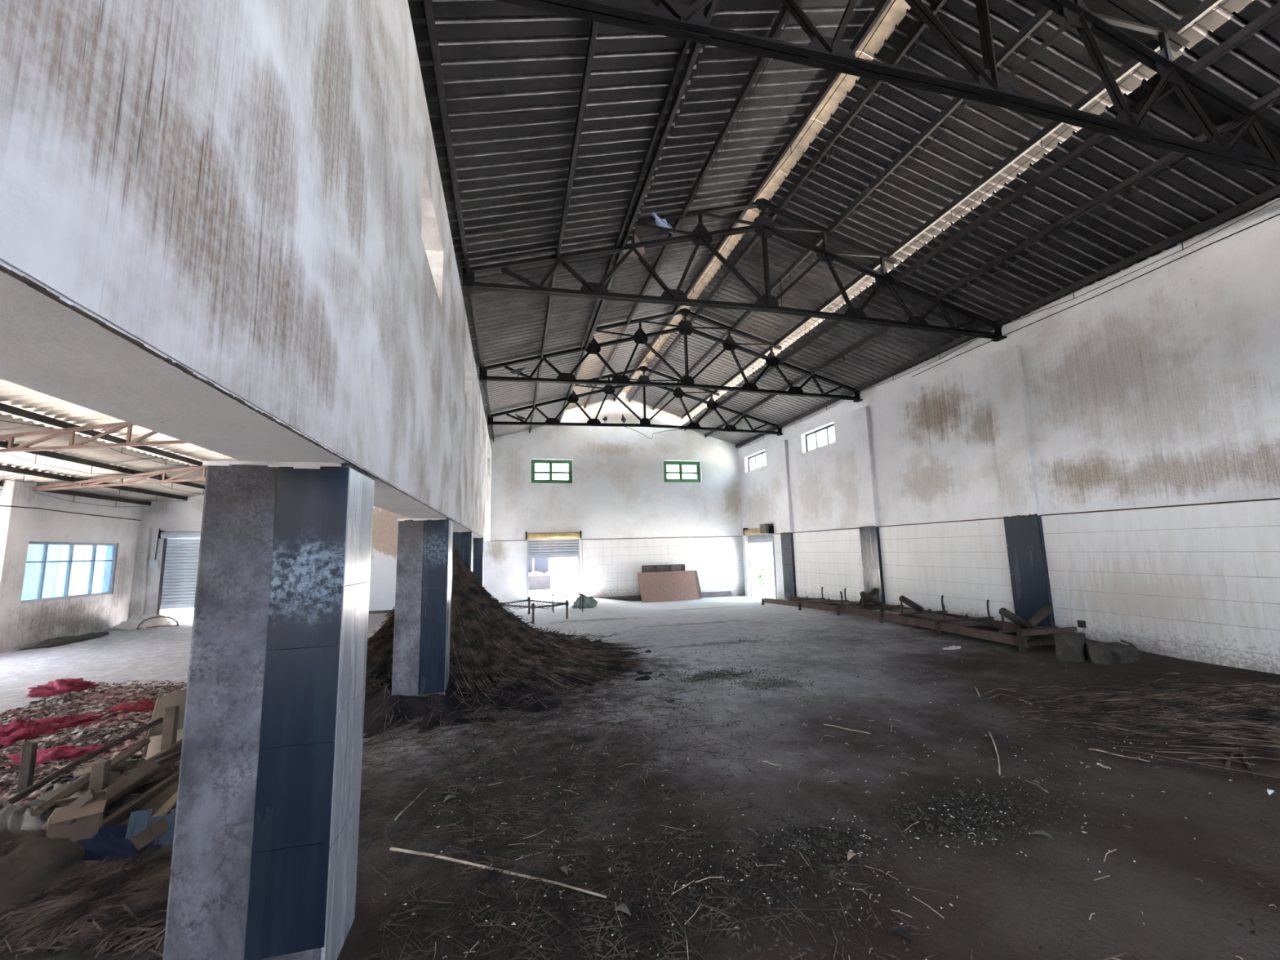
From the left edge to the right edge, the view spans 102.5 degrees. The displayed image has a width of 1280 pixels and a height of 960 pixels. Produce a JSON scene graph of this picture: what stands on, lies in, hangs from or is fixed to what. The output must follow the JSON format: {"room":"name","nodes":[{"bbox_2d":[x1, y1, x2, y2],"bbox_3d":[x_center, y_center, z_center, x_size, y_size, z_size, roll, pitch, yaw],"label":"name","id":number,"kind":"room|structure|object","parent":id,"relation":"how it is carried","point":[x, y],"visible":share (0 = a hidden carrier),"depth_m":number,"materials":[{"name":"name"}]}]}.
{"room":"abandoned warehouse","nodes":[
{"label":"abandoned warehouse","id":0,"kind":"room"},
{"bbox_2d":[0,479,143,653],"bbox_3d":[-10.990,1.111,4.046,0.570,3.920,20.200,1,-8,-14],"label":"wall","id":1,"kind":"structure","parent":0,"point":[29,623],"depth_m":11.33,"materials":[{"name":"paint"}]},
{"bbox_2d":[20,541,117,603],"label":"window","id":2,"kind":"structure","parent":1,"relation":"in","point":[55,572],"depth_m":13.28,"materials":[{"name":"glass"}]},
{"bbox_2d":[0,505,141,520],"bbox_3d":[-12.011,0.345,8.737,0.344,0.057,10.700,1,-8,-14],"label":"cable","id":3,"kind":"object","parent":1,"relation":"attached to","point":[0,505],"visible":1,"depth_m":11.34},
{"bbox_2d":[32,460,241,491],"bbox_3d":[-8.291,-0.473,11.508,8.318,1.496,0.070,1,-8,-14],"label":"truss","id":4,"kind":"object","parent":1,"relation":"on","point":[54,486],"visible":0.39,"depth_m":10.80,"materials":[{"name":"brown metal"}]},
{"bbox_2d":[0,378,239,506],"bbox_3d":[-7.162,-1.333,5.601,9.010,1.779,21.070,1,-8,-14],"label":"ceiling","id":5,"kind":"structure","parent":0,"point":[22,409],"depth_m":9.56,"materials":[{"name":"metal"}]},
{"bbox_2d":[0,422,188,453],"bbox_3d":[-7.443,-0.948,8.146,8.318,1.496,0.070,1,-8,-14],"label":"truss","id":6,"kind":"object","parent":5,"relation":"attached to","point":[117,426],"visible":0.46,"depth_m":7.80,"materials":[{"name":"brown metal"}]},
{"bbox_2d":[128,494,204,618],"bbox_3d":[-11.435,2.113,14.373,4.750,4.720,0.370,1,-8,-14],"label":"wall","id":7,"kind":"structure","parent":0,"point":[171,514],"depth_m":13.93,"materials":[{"name":"paint"}]},
{"bbox_2d":[149,528,159,568],"bbox_3d":[-13.058,1.839,13.844,0.170,1.060,0.110,1,-8,-14],"label":"junction box","id":8,"kind":"object","parent":7,"relation":"attached to","point":[154,563],"visible":1,"depth_m":13.76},
{"bbox_2d":[156,530,200,614],"bbox_3d":[-11.912,2.609,14.058,2.200,2.475,0.190,1,-8,-14],"label":"door","id":9,"kind":"structure","parent":7,"relation":"in","point":[180,551],"depth_m":13.96,"materials":[{"name":"grey metal"}]},
{"bbox_2d":[160,531,200,537],"bbox_3d":[-11.932,1.502,14.178,2.120,0.178,0.130,1,-8,-14],"label":"hood","id":10,"kind":"object","parent":9,"relation":"attached to","point":[163,534],"depth_m":13.98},
{"bbox_2d":[0,0,491,541],"bbox_3d":[-2.763,-1.136,7.422,0.412,3.568,22.090,1,-8,-14],"label":"wall","id":11,"kind":"structure","parent":0,"point":[224,226],"depth_m":1.37,"materials":[{"name":"paint"}]},
{"bbox_2d":[366,506,408,610],"bbox_3d":[-7.508,1.834,16.319,3.810,5.600,1.890,1,-8,-14],"label":"wall","id":12,"kind":"structure","parent":0,"point":[385,522],"depth_m":15.23,"materials":[{"name":"paint"}]},
{"bbox_2d":[483,395,745,600],"bbox_3d":[-1.010,0.800,19.202,10.780,8.100,0.280,1,-8,-14],"label":"wall","id":13,"kind":"structure","parent":0,"point":[628,518],"depth_m":19.17,"materials":[{"name":"paint"}]},
{"bbox_2d":[531,459,572,483],"bbox_3d":[-3.229,-0.307,18.820,1.490,0.880,0.050,1,-8,-14],"label":"window","id":14,"kind":"structure","parent":13,"relation":"in","point":[534,462],"depth_m":18.79,"materials":[{"name":"green metal"}]},
{"bbox_2d":[525,530,581,597],"bbox_3d":[-3.053,3.005,18.186,1.960,2.360,0.224,1,-8,-14],"label":"door","id":15,"kind":"structure","parent":13,"relation":"in","point":[547,544],"depth_m":18.30,"materials":[{"name":"grey metal"}]},
{"bbox_2d":[526,532,580,539],"bbox_3d":[-3.072,1.983,18.296,1.880,0.219,0.160,1,-8,-14],"label":"hood","id":16,"kind":"object","parent":15,"relation":"attached to","point":[547,535],"depth_m":18.26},
{"bbox_2d":[663,461,700,482],"bbox_3d":[1.629,-0.312,20.045,1.530,0.840,0.050,1,-8,-14],"label":"window","id":17,"kind":"structure","parent":13,"relation":"in","point":[679,464],"depth_m":20.03,"materials":[{"name":"green metal"}]},
{"bbox_2d":[0,595,1279,959],"bbox_3d":[-2.102,2.729,7.048,19.400,0.334,22.700,1,-8,-14],"label":"floor","id":18,"kind":"structure","parent":0,"point":[162,654],"depth_m":3.33,"materials":[{"name":"concrete"}]},
{"bbox_2d":[17,742,38,795],"bbox_3d":[-4.423,2.094,3.705,0.060,0.360,0.048,1,-8,-14],"label":"upright post","id":19,"kind":"object","parent":18,"relation":"on","point":[28,755],"visible":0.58,"depth_m":3.69,"materials":[{"name":"wood"}]},
{"bbox_2d":[0,716,68,746],"bbox_3d":[-5.952,2.360,4.851,0.651,0.214,0.604,-4,-8,19],"label":"heap","id":20,"kind":"object","parent":18,"relation":"on","point":[17,730],"visible":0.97,"depth_m":4.80,"materials":[{"name":"fabric"}]},
{"bbox_2d":[0,828,86,916],"bbox_3d":[-3.274,1.968,2.638,0.632,0.266,0.674,5,-10,-40],"label":"sack","id":21,"kind":"object","parent":18,"relation":"on","point":[31,861],"visible":0.92,"depth_m":2.60,"materials":[{"name":"fabric"}]},
{"bbox_2d":[40,788,96,830],"bbox_3d":[-3.182,1.848,2.861,0.222,0.199,0.043,2,-8,-24],"label":"plank","id":22,"kind":"object","parent":21,"relation":"on","point":[90,794],"visible":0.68,"depth_m":2.88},
{"bbox_2d":[0,799,108,831],"bbox_3d":[-3.664,2.054,3.095,0.841,0.238,0.532,1,-8,-14],"label":"crumpled cloth","id":23,"kind":"object","parent":18,"relation":"on","point":[12,817],"visible":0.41,"depth_m":3.02,"materials":[{"name":"fabric"}]},
{"bbox_2d":[31,737,151,816],"bbox_3d":[-3.655,1.973,3.474,0.054,0.106,1.029,1,-8,-17],"label":"plank","id":24,"kind":"object","parent":23,"relation":"on","point":[49,804],"visible":0.84,"depth_m":3.28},
{"bbox_2d":[73,766,91,777],"bbox_3d":[-3.599,1.896,3.365,0.038,0.048,0.153,-7,-10,38],"label":"plank","id":25,"kind":"object","parent":24,"relation":"on","point":[87,770],"visible":0.52,"depth_m":3.33,"materials":[{"name":"brown wood"}]},
{"bbox_2d":[106,738,182,807],"bbox_3d":[-3.408,2.010,3.422,0.068,0.239,1.020,0,-8,-8],"label":"plank","id":26,"kind":"object","parent":23,"relation":"on","point":[176,747],"visible":0.18,"depth_m":3.61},
{"bbox_2d":[0,743,108,768],"bbox_3d":[-4.972,2.324,4.385,0.820,0.112,0.452,1,-8,-14],"label":"heap","id":27,"kind":"object","parent":18,"relation":"on","point":[62,752],"visible":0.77,"depth_m":4.33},
{"bbox_2d":[26,677,99,697],"bbox_3d":[-7.462,2.655,6.643,0.716,0.183,0.479,1,-8,-14],"label":"heap","id":28,"kind":"object","parent":18,"relation":"on","point":[60,686],"visible":1,"depth_m":6.55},
{"bbox_2d":[17,631,109,650],"bbox_3d":[-12.168,3.408,11.043,0.605,0.138,2.227,1,-8,-14],"label":"heap","id":29,"kind":"object","parent":18,"relation":"on","point":[60,641],"visible":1,"depth_m":10.69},
{"bbox_2d":[31,713,113,730],"bbox_3d":[-5.875,2.457,5.238,0.920,0.121,0.495,1,-8,-14],"label":"heap","id":30,"kind":"object","parent":18,"relation":"on","point":[64,721],"visible":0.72,"depth_m":5.19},
{"bbox_2d":[45,790,106,842],"bbox_3d":[-3.170,1.970,2.893,0.220,0.325,0.289,5,-10,-39],"label":"cardboard box","id":31,"kind":"object","parent":18,"relation":"on","point":[90,816],"visible":0.64,"depth_m":2.85,"materials":[{"name":"cardboard"}]},
{"bbox_2d":[65,760,160,824],"bbox_3d":[-3.199,1.885,3.132,0.063,0.096,0.660,0,-8,-10],"label":"plank","id":32,"kind":"object","parent":31,"relation":"on","point":[136,775],"visible":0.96,"depth_m":3.21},
{"bbox_2d":[124,751,181,777],"bbox_3d":[-3.319,1.940,3.514,0.050,0.064,0.480,0,-8,-11],"label":"plank","id":33,"kind":"object","parent":32,"relation":"on","point":[175,754],"visible":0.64,"depth_m":3.59,"materials":[{"name":"wood"}]},
{"bbox_2d":[0,844,173,959],"bbox_3d":[-2.749,2.067,2.722,2.110,0.068,1.019,-7,-10,37],"label":"pile","id":34,"kind":"object","parent":18,"relation":"on","point":[81,904],"visible":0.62,"depth_m":2.39,"materials":[{"name":"plant"}]},
{"bbox_2d":[81,820,157,871],"bbox_3d":[-2.981,2.091,2.944,0.091,0.065,0.482,-2,-8,7],"label":"plank","id":35,"kind":"object","parent":34,"relation":"on","point":[93,862],"visible":0.12,"depth_m":2.78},
{"bbox_2d":[151,791,177,817],"bbox_3d":[-3.046,2.117,3.273,0.052,0.081,0.450,1,-8,-18],"label":"plank","id":36,"kind":"object","parent":35,"relation":"on","point":[172,801],"visible":0.32,"depth_m":3.32,"materials":[{"name":"brown wood"}]},
{"bbox_2d":[129,812,170,850],"bbox_3d":[-2.763,2.001,2.951,0.062,0.125,0.247,-4,-8,15],"label":"plank","id":37,"kind":"object","parent":34,"relation":"on","point":[149,834],"visible":0.58,"depth_m":2.90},
{"bbox_2d":[36,770,142,813],"bbox_3d":[-3.721,2.103,3.396,0.608,0.225,0.509,1,-8,-14],"label":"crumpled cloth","id":38,"kind":"object","parent":18,"relation":"on","point":[128,797],"visible":0.23,"depth_m":3.42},
{"bbox_2d":[0,680,186,811],"bbox_3d":[-5.484,2.410,4.899,2.691,0.094,5.200,1,-8,-14],"label":"debris pile","id":39,"kind":"object","parent":18,"relation":"on","point":[135,692],"visible":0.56,"depth_m":5.10,"materials":[{"name":"wood"}]},
{"bbox_2d":[2,717,163,807],"bbox_3d":[-4.132,2.091,3.890,0.050,0.204,1.155,-1,-8,-4],"label":"pole","id":40,"kind":"object","parent":39,"relation":"on","point":[64,770],"visible":0.9,"depth_m":3.75,"materials":[{"name":"wood"}]},
{"bbox_2d":[142,688,186,752],"bbox_3d":[-4.234,2.157,4.744,0.113,0.403,0.779,-2,-8,2],"label":"board","id":41,"kind":"object","parent":39,"relation":"on","point":[179,698],"visible":0.21,"depth_m":4.60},
{"bbox_2d":[88,759,111,815],"bbox_3d":[-3.356,1.966,3.177,0.070,0.420,0.056,1,-8,-14],"label":"upright post","id":42,"kind":"object","parent":18,"relation":"on","point":[100,770],"visible":0.42,"depth_m":3.17,"materials":[{"name":"brown wood"}]},
{"bbox_2d":[75,824,164,866],"bbox_3d":[-3.042,2.051,2.911,0.710,0.165,0.332,1,-8,-14],"label":"cloth","id":43,"kind":"object","parent":18,"relation":"on","point":[109,842],"visible":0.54,"depth_m":2.85,"materials":[{"name":"fabric"}]},
{"bbox_2d":[92,697,155,716],"bbox_3d":[-5.608,2.505,5.678,0.779,0.132,0.405,1,-8,-14],"label":"heap","id":44,"kind":"object","parent":18,"relation":"on","point":[144,704],"visible":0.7,"depth_m":5.62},
{"bbox_2d":[72,759,178,795],"bbox_3d":[-3.715,2.161,3.765,0.724,0.207,0.480,1,-8,-14],"label":"plank","id":45,"kind":"object","parent":18,"relation":"on","point":[125,766],"visible":0.27,"depth_m":3.73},
{"bbox_2d":[102,769,179,826],"bbox_3d":[-3.246,2.104,3.328,0.066,0.179,0.797,0,-8,-7],"label":"plank","id":46,"kind":"object","parent":18,"relation":"on","point":[123,813],"visible":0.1,"depth_m":3.30,"materials":[{"name":"wood"}]},
{"bbox_2d":[109,613,173,630],"bbox_3d":[-12.587,3.541,12.933,1.160,0.362,0.952,1,-8,-14],"label":"cloth bundle","id":47,"kind":"object","parent":18,"relation":"on","point":[131,624],"visible":0.91,"depth_m":12.74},
{"bbox_2d":[119,781,178,825],"bbox_3d":[-3.152,2.119,3.342,0.100,0.104,0.507,0,-8,-11],"label":"plank","id":48,"kind":"object","parent":18,"relation":"on","point":[157,802],"visible":0.3,"depth_m":3.38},
{"bbox_2d":[124,808,176,854],"bbox_3d":[-2.775,2.002,2.973,0.301,0.275,0.101,2,-8,-21],"label":"panel","id":49,"kind":"object","parent":18,"relation":"on","point":[139,820],"visible":0.48,"depth_m":2.95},
{"bbox_2d":[136,615,179,629],"bbox_3d":[-11.949,3.520,12.749,0.797,0.293,0.082,3,-9,-32],"label":"hoop","id":50,"kind":"object","parent":18,"relation":"on","point":[169,617],"visible":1,"depth_m":12.75,"materials":[{"name":"metal"}]},
{"bbox_2d":[145,728,183,763],"bbox_3d":[-3.756,2.161,4.199,0.159,0.225,0.566,-3,-8,13],"label":"sheet","id":51,"kind":"object","parent":18,"relation":"on","point":[154,745],"visible":0.26,"depth_m":4.05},
{"bbox_2d":[160,705,179,770],"bbox_3d":[-3.550,1.998,3.866,0.070,0.550,0.056,1,-8,-14],"label":"upright post","id":52,"kind":"object","parent":18,"relation":"on","point":[171,718],"visible":0.52,"depth_m":3.86,"materials":[{"name":"brown wood"}]},
{"bbox_2d":[162,460,374,959],"bbox_3d":[-1.546,0.993,2.223,0.540,2.104,0.431,1,-8,-14],"label":"column","id":53,"kind":"structure","parent":18,"relation":"on","point":[264,866],"depth_m":2.05,"materials":[{"name":"concrete"}]},
{"bbox_2d":[368,608,393,613],"bbox_3d":[-6.096,3.205,11.855,0.900,0.420,0.300,1,-8,-14],"label":"wooden bench","id":54,"kind":"object","parent":18,"relation":"on","point":[384,611],"visible":0.09,"depth_m":11.78,"materials":[{"name":"brown wood"}]},
{"bbox_2d":[394,788,426,820],"bbox_3d":[-1.522,2.151,3.416,0.016,0.014,0.422,-2,-8,3],"label":"stick","id":55,"kind":"object","parent":18,"relation":"on","point":[402,811],"visible":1,"depth_m":3.36,"materials":[{"name":"wood"}]},
{"bbox_2d":[146,545,681,745],"bbox_3d":[-2.975,1.790,7.689,6.603,2.016,7.260,1,-8,-14],"label":"heap","id":56,"kind":"object","parent":18,"relation":"on","point":[495,657],"visible":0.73,"depth_m":6.37,"materials":[{"name":"soil"}]},
{"bbox_2d":[391,518,453,696],"bbox_3d":[-2.457,1.503,5.835,0.540,2.104,0.430,1,-8,-14],"label":"column","id":57,"kind":"structure","parent":18,"relation":"on","point":[424,571],"depth_m":5.66,"materials":[{"name":"concrete"}]},
{"bbox_2d":[444,794,456,801],"bbox_3d":[-1.282,2.144,3.464,0.079,0.027,0.051,1,-8,-14],"label":"dry leaf","id":58,"kind":"object","parent":18,"relation":"on","point":[448,796],"visible":1,"depth_m":3.46,"materials":[{"name":"grey plant"}]},
{"bbox_2d":[453,530,473,571],"bbox_3d":[-3.317,1.984,9.245,0.540,2.104,0.431,1,-8,-14],"label":"column","id":59,"kind":"structure","parent":18,"relation":"on","point":[463,540],"depth_m":9.19,"materials":[{"name":"blue tile"}]},
{"bbox_2d":[472,537,484,586],"bbox_3d":[-4.286,2.527,13.088,0.540,2.104,0.431,1,-8,-14],"label":"column","id":60,"kind":"structure","parent":18,"relation":"on","point":[478,542],"depth_m":13.01,"materials":[{"name":"blue tile"}]},
{"bbox_2d":[389,847,606,897],"bbox_3d":[-0.779,2.034,2.681,1.328,0.019,0.039,-4,-8,20],"label":"stick","id":61,"kind":"object","parent":18,"relation":"on","point":[394,849],"visible":1,"depth_m":2.70,"materials":[{"name":"wood"}]},
{"bbox_2d":[497,596,568,623],"bbox_3d":[-2.758,3.237,12.857,1.127,0.460,1.767,6,-11,-44],"label":"bed","id":62,"kind":"object","parent":18,"relation":"on","point":[528,600],"visible":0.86,"depth_m":12.62,"materials":[{"name":"brown wood"}]},
{"bbox_2d":[560,865,568,875],"bbox_3d":[-0.395,2.013,2.651,0.039,0.027,0.062,1,-8,-14],"label":"dry leaf","id":63,"kind":"object","parent":18,"relation":"on","point":[564,868],"visible":1,"depth_m":2.64,"materials":[{"name":"grey plant"}]},
{"bbox_2d":[551,592,583,613],"bbox_3d":[-2.019,3.400,14.234,0.916,0.470,0.524,-1,-8,-4],"label":"metal stand","id":64,"kind":"object","parent":18,"relation":"on","point":[572,593],"visible":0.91,"depth_m":14.04,"materials":[{"name":"metal"}]},
{"bbox_2d":[571,594,598,608],"bbox_3d":[-1.612,3.541,15.053,0.766,0.389,0.580,1,-8,-14],"label":"sack","id":65,"kind":"object","parent":18,"relation":"on","point":[588,602],"visible":0.91,"depth_m":14.89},
{"bbox_2d":[613,903,631,915],"bbox_3d":[-0.080,1.963,2.344,0.084,0.027,0.040,-3,-8,15],"label":"dry leaf","id":66,"kind":"object","parent":18,"relation":"on","point":[624,908],"visible":1,"depth_m":2.34,"materials":[{"name":"grey plant"}]},
{"bbox_2d":[641,564,684,573],"bbox_3d":[0.889,3.771,18.920,1.639,1.275,0.105,1,-8,-14],"label":"frame","id":67,"kind":"object","parent":18,"relation":"on","point":[673,567],"visible":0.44,"depth_m":18.97,"materials":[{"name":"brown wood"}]},
{"bbox_2d":[637,570,702,602],"bbox_3d":[1.087,3.870,18.605,2.370,1.110,0.398,1,-8,-14],"label":"board","id":68,"kind":"object","parent":18,"relation":"on","point":[680,585],"visible":0.93,"depth_m":18.53,"materials":[{"name":"laminate"}]},
{"bbox_2d":[350,661,1128,959],"bbox_3d":[-0.632,2.235,4.215,4.302,0.027,7.310,1,-8,-14],"label":"straw","id":69,"kind":"object","parent":18,"relation":"on","point":[470,840],"visible":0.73,"depth_m":2.92,"materials":[{"name":"plant"}]},
{"bbox_2d":[384,634,1232,959],"bbox_3d":[1.985,2.257,5.071,7.635,0.086,6.611,1,-8,-14],"label":"husk","id":70,"kind":"object","parent":18,"relation":"on","point":[405,904],"visible":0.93,"depth_m":2.88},
{"bbox_2d":[364,623,1279,959],"bbox_3d":[2.387,2.304,5.590,8.615,0.113,7.836,1,-8,-14],"label":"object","id":71,"kind":"object","parent":18,"relation":"on","point":[798,839],"visible":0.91,"depth_m":2.86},
{"bbox_2d":[395,630,1277,959],"bbox_3d":[2.637,2.284,5.403,8.822,0.087,7.336,1,-8,-14],"label":"floor chaff","id":72,"kind":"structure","parent":18,"relation":"on","point":[1232,913],"depth_m":3.44,"materials":[{"name":"plant"}]},
{"bbox_2d":[823,724,870,733],"bbox_3d":[1.848,2.227,4.597,0.407,0.016,0.018,-8,-10,40],"label":"stick","id":73,"kind":"object","parent":18,"relation":"on","point":[824,724],"visible":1,"depth_m":4.62,"materials":[{"name":"wood"}]},
{"bbox_2d":[847,851,856,860],"bbox_3d":[1.119,1.983,2.712,0.066,0.027,0.036,1,-8,-14],"label":"dry leaf","id":74,"kind":"object","parent":18,"relation":"on","point":[850,854],"visible":1,"depth_m":2.70,"materials":[{"name":"beige plant"}]},
{"bbox_2d":[433,637,1275,959],"bbox_3d":[1.394,2.338,5.431,6.518,0.047,7.647,1,-8,-14],"label":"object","id":75,"kind":"object","parent":18,"relation":"on","point":[476,944],"visible":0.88,"depth_m":2.90,"materials":[{"name":"brown"}]},
{"bbox_2d":[888,925,914,941],"bbox_3d":[1.101,1.910,2.165,0.099,0.027,0.047,-5,-8,25],"label":"dry leaf","id":76,"kind":"object","parent":18,"relation":"on","point":[900,930],"visible":1,"depth_m":2.16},
{"bbox_2d":[761,586,1085,653],"bbox_3d":[5.101,2.816,11.637,1.358,0.718,8.553,1,-8,-14],"label":"conveyor","id":77,"kind":"object","parent":18,"relation":"on","point":[961,624],"visible":0.97,"depth_m":9.11,"materials":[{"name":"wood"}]},
{"bbox_2d":[942,645,961,649],"bbox_3d":[4.723,2.530,7.745,0.370,0.066,0.151,1,-8,-14],"label":"crumb","id":78,"kind":"object","parent":18,"relation":"on","point":[951,647],"visible":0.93,"depth_m":7.71,"materials":[{"name":"white paper"}]},
{"bbox_2d":[988,731,1000,775],"bbox_3d":[2.782,2.126,4.016,0.030,0.017,0.941,-6,-9,30],"label":"stick","id":79,"kind":"object","parent":18,"relation":"on","point":[989,733],"visible":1,"depth_m":4.01,"materials":[{"name":"wood"}]},
{"bbox_2d":[1031,829,1053,839],"bbox_3d":[2.244,1.976,2.863,0.047,0.027,0.099,6,-11,-43],"label":"dry leaf","id":80,"kind":"object","parent":18,"relation":"on","point":[1039,831],"visible":1,"depth_m":2.86,"materials":[{"name":"grey plant"}]},
{"bbox_2d":[1053,631,1085,662],"bbox_3d":[5.868,2.291,7.000,0.322,0.423,0.287,4,-9,-35],"label":"block","id":81,"kind":"object","parent":18,"relation":"on","point":[1069,646],"visible":0.85,"depth_m":6.92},
{"bbox_2d":[1084,642,1114,664],"bbox_3d":[6.123,2.327,6.854,0.257,0.290,0.276,-5,-9,26],"label":"block","id":82,"kind":"object","parent":18,"relation":"on","point":[1095,653],"visible":0.86,"depth_m":6.77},
{"bbox_2d":[933,673,1279,780],"bbox_3d":[5.204,2.050,4.593,4.855,0.209,3.114,-1,-8,-7],"label":"pile","id":83,"kind":"object","parent":18,"relation":"on","point":[1251,710],"visible":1,"depth_m":4.56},
{"bbox_2d":[1088,748,1150,762],"bbox_3d":[3.636,2.089,3.902,0.017,0.016,0.346,5,-10,-40],"label":"stick","id":84,"kind":"object","parent":18,"relation":"on","point":[1089,748],"visible":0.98,"depth_m":3.90,"materials":[{"name":"wood"}]},
{"bbox_2d":[1102,641,1138,663],"bbox_3d":[6.463,2.341,6.935,0.419,0.262,0.326,3,-9,-28],"label":"rubble stone","id":85,"kind":"object","parent":18,"relation":"on","point":[1121,653],"visible":0.69,"depth_m":6.81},
{"bbox_2d":[1120,639,1146,660],"bbox_3d":[6.718,2.318,6.989,0.054,0.259,0.240,5,-10,-38],"label":"rod","id":86,"kind":"object","parent":18,"relation":"on","point":[1122,641],"visible":0.86,"depth_m":6.94,"materials":[{"name":"metal"}]},
{"bbox_2d":[1224,745,1239,770],"bbox_3d":[4.431,2.060,3.837,0.769,0.024,0.035,4,-9,-36],"label":"stick","id":87,"kind":"object","parent":18,"relation":"on","point":[1228,762],"visible":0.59,"depth_m":3.71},
{"bbox_2d":[1240,745,1257,777],"bbox_3d":[4.467,2.052,3.785,0.035,0.024,0.781,-9,-11,44],"label":"stick","id":88,"kind":"object","parent":18,"relation":"on","point":[1245,760],"visible":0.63,"depth_m":3.65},
{"bbox_2d":[407,0,1279,448],"bbox_3d":[1.937,-3.745,9.121,10.770,2.135,23.170,1,-8,-14],"label":"ceiling","id":89,"kind":"structure","parent":0,"point":[553,133],"depth_m":6.81,"materials":[{"name":"metal"}]},
{"bbox_2d":[487,365,783,435],"bbox_3d":[0.144,-2.603,16.288,9.540,2.112,0.200,1,-8,-14],"label":"roof truss","id":90,"kind":"object","parent":89,"relation":"attached to","point":[607,389],"visible":0.97,"depth_m":16.20,"materials":[{"name":"metal"}]},
{"bbox_2d":[479,307,862,402],"bbox_3d":[1.120,-3.150,12.417,9.540,2.112,0.200,1,-8,-14],"label":"roof truss","id":91,"kind":"object","parent":89,"relation":"attached to","point":[685,327],"visible":0.98,"depth_m":12.34,"materials":[{"name":"metal"}]},
{"bbox_2d":[508,367,525,377],"bbox_3d":[-2.711,-2.394,11.342,0.378,0.249,0.152,2,-8,-24],"label":"pigeon","id":92,"kind":"object","parent":91,"relation":"on","point":[516,371],"visible":1,"depth_m":11.29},
{"bbox_2d":[462,198,1007,342],"bbox_3d":[2.099,-3.698,8.536,9.540,2.112,0.200,1,-8,-14],"label":"roof truss","id":93,"kind":"object","parent":89,"relation":"attached to","point":[763,226],"visible":0.94,"depth_m":8.43,"materials":[{"name":"metal"}]},
{"bbox_2d":[651,213,672,233],"bbox_3d":[0.355,-4.053,8.151,0.435,0.286,0.184,4,-9,-34],"label":"pigeon","id":94,"kind":"object","parent":93,"relation":"on","point":[662,223],"visible":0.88,"depth_m":8.09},
{"bbox_2d":[495,0,1279,177],"bbox_3d":[3.090,-4.253,4.607,9.540,2.112,0.200,1,-8,-14],"label":"roof truss","id":95,"kind":"object","parent":89,"relation":"attached to","point":[670,19],"visible":1,"depth_m":4.59,"materials":[{"name":"metal"}]},
{"bbox_2d":[737,197,1279,674],"bbox_3d":[6.737,0.261,9.750,0.362,6.260,22.340,1,-8,-14],"label":"wall","id":96,"kind":"structure","parent":0,"point":[1110,462],"depth_m":8.16,"materials":[{"name":"paint"}]},
{"bbox_2d":[747,450,766,471],"bbox_3d":[4.466,-0.692,19.253,0.050,0.600,1.700,1,-8,-14],"label":"window","id":97,"kind":"structure","parent":96,"relation":"in","point":[762,452],"depth_m":19.49,"materials":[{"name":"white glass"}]},
{"bbox_2d":[742,523,777,599],"bbox_3d":[4.272,3.008,18.660,0.340,2.720,2.200,1,-8,-14],"label":"door","id":98,"kind":"structure","parent":96,"relation":"in","point":[764,534],"depth_m":19.33,"materials":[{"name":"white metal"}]},
{"bbox_2d":[743,528,768,535],"bbox_3d":[4.290,1.873,18.732,0.170,0.233,1.940,1,-8,-14],"label":"hood","id":99,"kind":"object","parent":98,"relation":"attached to","point":[754,531],"depth_m":18.91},
{"bbox_2d":[805,423,835,452],"bbox_3d":[5.451,-1.243,15.347,0.050,0.600,1.690,1,-8,-14],"label":"window","id":100,"kind":"structure","parent":96,"relation":"in","point":[828,427],"depth_m":15.59,"materials":[{"name":"white metal"}]},
{"bbox_2d":[1076,620,1086,627],"bbox_3d":[7.025,2.290,8.162,0.020,0.110,0.120,1,-8,-14],"label":"wall socket plate","id":101,"kind":"object","parent":96,"relation":"attached to","point":[1082,624],"visible":1,"depth_m":8.15,"materials":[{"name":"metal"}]},
{"bbox_2d":[911,213,1279,377],"bbox_3d":[7.450,-3.068,6.684,0.016,0.040,10.400,1,-8,-14],"label":"cable","id":102,"kind":"object","parent":96,"relation":"attached to","point":[1279,213],"visible":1,"depth_m":7.56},
{"label":"outside","id":103,"kind":"structure","parent":0,"visible":0},
{"bbox_2d":[164,555,775,616],"bbox_3d":[-3.583,4.066,14.136,120.000,0.600,150.000,1,-8,-14],"label":"ground","id":104,"kind":"structure","parent":103,"point":[564,575],"depth_m":25.29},
{"bbox_2d":[528,557,551,590],"bbox_3d":[-7.449,3.601,24.938,6.150,3.500,2.900,1,-8,-14],"label":"shed","id":105,"kind":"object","parent":104,"relation":"on","point":[540,565],"visible":0.14,"depth_m":24.26,"materials":[{"name":"metal"}]},
{"bbox_2d":[528,571,544,576],"bbox_3d":[-4.949,4.437,24.371,0.911,0.210,0.414,1,-8,-14],"label":"bag","id":106,"kind":"object","parent":105,"relation":"on","point":[535,573],"visible":0.9,"depth_m":24.25,"materials":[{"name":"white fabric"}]},
{"bbox_2d":[756,560,772,585],"bbox_3d":[5.555,4.403,23.680,1.245,1.464,1.195,1,-8,-14],"label":"tree","id":107,"kind":"object","parent":104,"relation":"on","point":[763,574],"visible":0.72,"depth_m":23.45,"materials":[{"name":"green plant"}]},
{"bbox_2d":[755,542,773,580],"bbox_3d":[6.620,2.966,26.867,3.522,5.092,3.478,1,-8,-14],"label":"doorway","id":108,"kind":"structure","parent":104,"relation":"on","point":[767,544],"depth_m":26.67,"materials":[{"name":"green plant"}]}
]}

